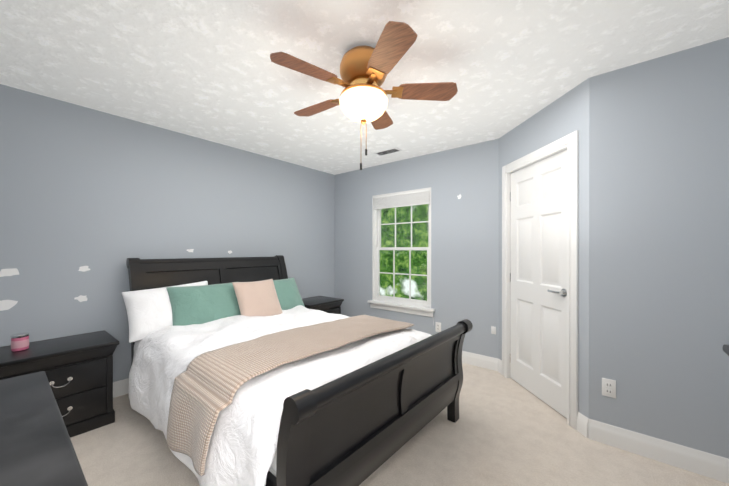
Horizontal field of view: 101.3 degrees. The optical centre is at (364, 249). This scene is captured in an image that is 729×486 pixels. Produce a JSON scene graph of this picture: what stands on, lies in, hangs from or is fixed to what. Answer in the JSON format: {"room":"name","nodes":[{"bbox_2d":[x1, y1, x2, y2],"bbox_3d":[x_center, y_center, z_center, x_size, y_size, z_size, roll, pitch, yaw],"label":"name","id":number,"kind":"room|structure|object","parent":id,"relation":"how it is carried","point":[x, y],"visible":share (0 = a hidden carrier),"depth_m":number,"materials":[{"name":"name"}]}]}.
{"room":"bedroom","nodes":[
{"label":"bedroom","id":0,"kind":"room"},
{"bbox_2d":[0,84,334,381],"bbox_3d":[-1.705,0.051,3.260,0.142,2.440,4.030,0,0,39],"label":"wall","id":1,"kind":"structure","parent":0,"point":[103,196],"depth_m":2.60,"materials":[{"name":"grey paint"}]},
{"bbox_2d":[113,378,128,397],"bbox_3d":[-1.636,1.206,3.226,0.015,0.130,3.720,0,0,39],"label":"baseboard","id":2,"kind":"structure","parent":1,"relation":"attached to","point":[121,387],"depth_m":2.61,"materials":[{"name":"white wood"}]},
{"bbox_2d":[0,0,728,174],"bbox_3d":[-0.041,-1.207,1.897,4.440,0.080,4.030,0,0,39],"label":"ceiling","id":3,"kind":"structure","parent":0,"point":[208,70],"depth_m":1.81,"materials":[{"name":"white paint"}]},
{"bbox_2d":[270,21,457,169],"bbox_3d":[-0.041,-0.824,1.812,1.057,0.685,1.079,0,0,39],"label":"ceiling fan","id":4,"kind":"object","parent":3,"relation":"hanging from","point":[364,72],"visible":1,"depth_m":1.68,"materials":[{"name":"brown wood"}]},
{"bbox_2d":[374,147,401,155],"bbox_3d":[0.273,-1.165,3.546,0.320,0.009,0.140,0,0,39],"label":"ceiling vent","id":5,"kind":"object","parent":3,"relation":"in","point":[387,151],"visible":1,"depth_m":3.52,"materials":[{"name":"white metal"}]},
{"bbox_2d":[70,363,728,485],"bbox_3d":[-0.041,1.303,1.903,4.440,0.060,4.030,0,0,39],"label":"floor","id":6,"kind":"structure","parent":0,"point":[503,431],"depth_m":1.86,"materials":[{"name":"carpet"}]},
{"bbox_2d":[0,371,87,485],"bbox_3d":[-1.076,0.876,0.682,0.930,0.800,0.539,0,0,39],"label":"dresser","id":7,"kind":"object","parent":6,"relation":"on","point":[36,447],"visible":1,"depth_m":0.75,"materials":[{"name":"black wood"}]},
{"bbox_2d":[0,330,119,437],"bbox_3d":[-2.195,0.973,2.132,0.499,0.600,0.610,0,0,39],"label":"nightstand","id":8,"kind":"object","parent":6,"relation":"on","point":[78,369],"visible":0.69,"depth_m":2.06,"materials":[{"name":"black wood"}]},
{"bbox_2d":[10,332,28,351],"bbox_3d":[-2.323,0.619,2.016,0.084,0.106,0.084,0,0,39],"label":"candle","id":9,"kind":"object","parent":8,"relation":"on","point":[19,341],"visible":1,"depth_m":1.99,"materials":[{"name":"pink wax"}]},
{"bbox_2d":[122,255,472,485],"bbox_3d":[-0.655,0.670,2.399,2.464,1.204,1.771,0,0,41],"label":"bed","id":10,"kind":"object","parent":6,"relation":"on","point":[249,371],"visible":1,"depth_m":1.68,"materials":[{"name":"black wood"}]},
{"bbox_2d":[122,281,207,342],"bbox_3d":[-1.654,0.504,2.575,0.680,0.460,0.214,-6,-26,-44],"label":"pillow","id":11,"kind":"object","parent":10,"relation":"on","point":[150,311],"depth_m":2.41,"materials":[{"name":"white fabric"}]},
{"bbox_2d":[128,305,431,485],"bbox_3d":[-0.607,0.927,2.373,2.001,0.706,1.754,0,0,41],"label":"comforter","id":12,"kind":"object","parent":10,"relation":"on","point":[219,383],"depth_m":1.66,"materials":[{"name":"white fabric"}]},
{"bbox_2d":[167,315,413,475],"bbox_3d":[-0.336,0.795,1.984,0.602,0.456,1.558,0,0,41],"label":"throw","id":13,"kind":"object","parent":10,"relation":"on","point":[209,401],"depth_m":1.52,"materials":[{"name":"beige fabric"}]},
{"bbox_2d":[302,296,343,313],"bbox_3d":[-0.664,0.969,4.006,0.499,0.600,0.610,0,0,39],"label":"nightstand","id":14,"kind":"object","parent":6,"relation":"on","point":[327,304],"visible":0.12,"depth_m":3.94,"materials":[{"name":"black wood"}]},
{"bbox_2d":[723,344,728,355],"bbox_3d":[1.110,0.796,0.490,0.508,0.960,0.930,0,0,39],"label":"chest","id":15,"kind":"object","parent":6,"relation":"on","point":[726,348],"visible":1,"depth_m":0.98,"materials":[{"name":"black wood"}]},
{"bbox_2d":[335,139,498,358],"bbox_3d":[0.540,0.049,3.938,2.480,2.440,0.140,0,0,39],"label":"wall","id":16,"kind":"structure","parent":0,"point":[465,256],"depth_m":3.50,"materials":[{"name":"grey paint"}]},
{"bbox_2d":[367,187,434,324],"bbox_3d":[0.479,0.074,3.935,1.000,1.671,0.170,0,0,39],"label":"window","id":17,"kind":"structure","parent":16,"relation":"in","point":[413,198],"depth_m":3.94,"materials":[{"name":"white wood"}]},
{"bbox_2d":[435,322,440,331],"bbox_3d":[0.880,0.920,3.565,0.072,0.116,0.008,0,0,39],"label":"electrical outlet","id":18,"kind":"object","parent":16,"relation":"attached to","point":[437,326],"visible":0.92,"depth_m":3.56,"materials":[{"name":"white plastic"}]},
{"bbox_2d":[491,326,495,333],"bbox_3d":[1.368,0.851,3.167,0.050,0.080,0.006,0,0,39],"label":"jack","id":19,"kind":"object","parent":16,"relation":"attached to","point":[493,330],"visible":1,"depth_m":3.17,"materials":[{"name":"white plastic"}]},
{"bbox_2d":[499,78,588,417],"bbox_3d":[1.535,0.052,2.588,0.140,2.440,1.117,0,0,-6],"label":"wall","id":20,"kind":"structure","parent":0,"point":[567,113],"depth_m":2.12,"materials":[{"name":"grey paint"}]},
{"bbox_2d":[462,351,501,373],"bbox_3d":[0.498,1.204,3.864,2.452,0.130,0.030,0,0,39],"label":"baseboard","id":21,"kind":"structure","parent":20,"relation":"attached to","point":[487,362],"depth_m":3.23,"materials":[{"name":"white wood"}]},
{"bbox_2d":[510,150,566,417],"bbox_3d":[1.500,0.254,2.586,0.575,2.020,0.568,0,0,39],"label":"door","id":22,"kind":"structure","parent":20,"relation":"in","point":[538,279],"depth_m":2.54,"materials":[{"name":"white wood"}]},
{"bbox_2d":[502,130,578,429],"bbox_3d":[1.523,0.213,2.586,0.164,2.118,0.946,0,0,-6],"label":"door frame","id":23,"kind":"structure","parent":20,"relation":"attached to","point":[569,143],"depth_m":2.17,"materials":[{"name":"white wood"}]},
{"bbox_2d":[589,37,728,458],"bbox_3d":[1.933,0.054,1.779,0.950,2.440,0.140,0,0,39],"label":"wall","id":24,"kind":"structure","parent":0,"point":[658,233],"depth_m":1.80,"materials":[{"name":"grey paint"}]},
{"bbox_2d":[602,378,615,397],"bbox_3d":[1.599,0.903,1.957,0.072,0.116,0.008,0,0,39],"label":"electrical outlet","id":25,"kind":"object","parent":24,"relation":"attached to","point":[608,387],"visible":1,"depth_m":1.95,"materials":[{"name":"white plastic"}]},
{"label":"outside","id":26,"kind":"structure","parent":0,"visible":0},
{"bbox_2d":[380,204,427,300],"bbox_3d":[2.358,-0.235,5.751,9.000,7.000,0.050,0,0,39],"label":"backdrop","id":27,"kind":"structure","parent":26,"point":[403,260],"depth_m":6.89,"materials":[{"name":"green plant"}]}
]}

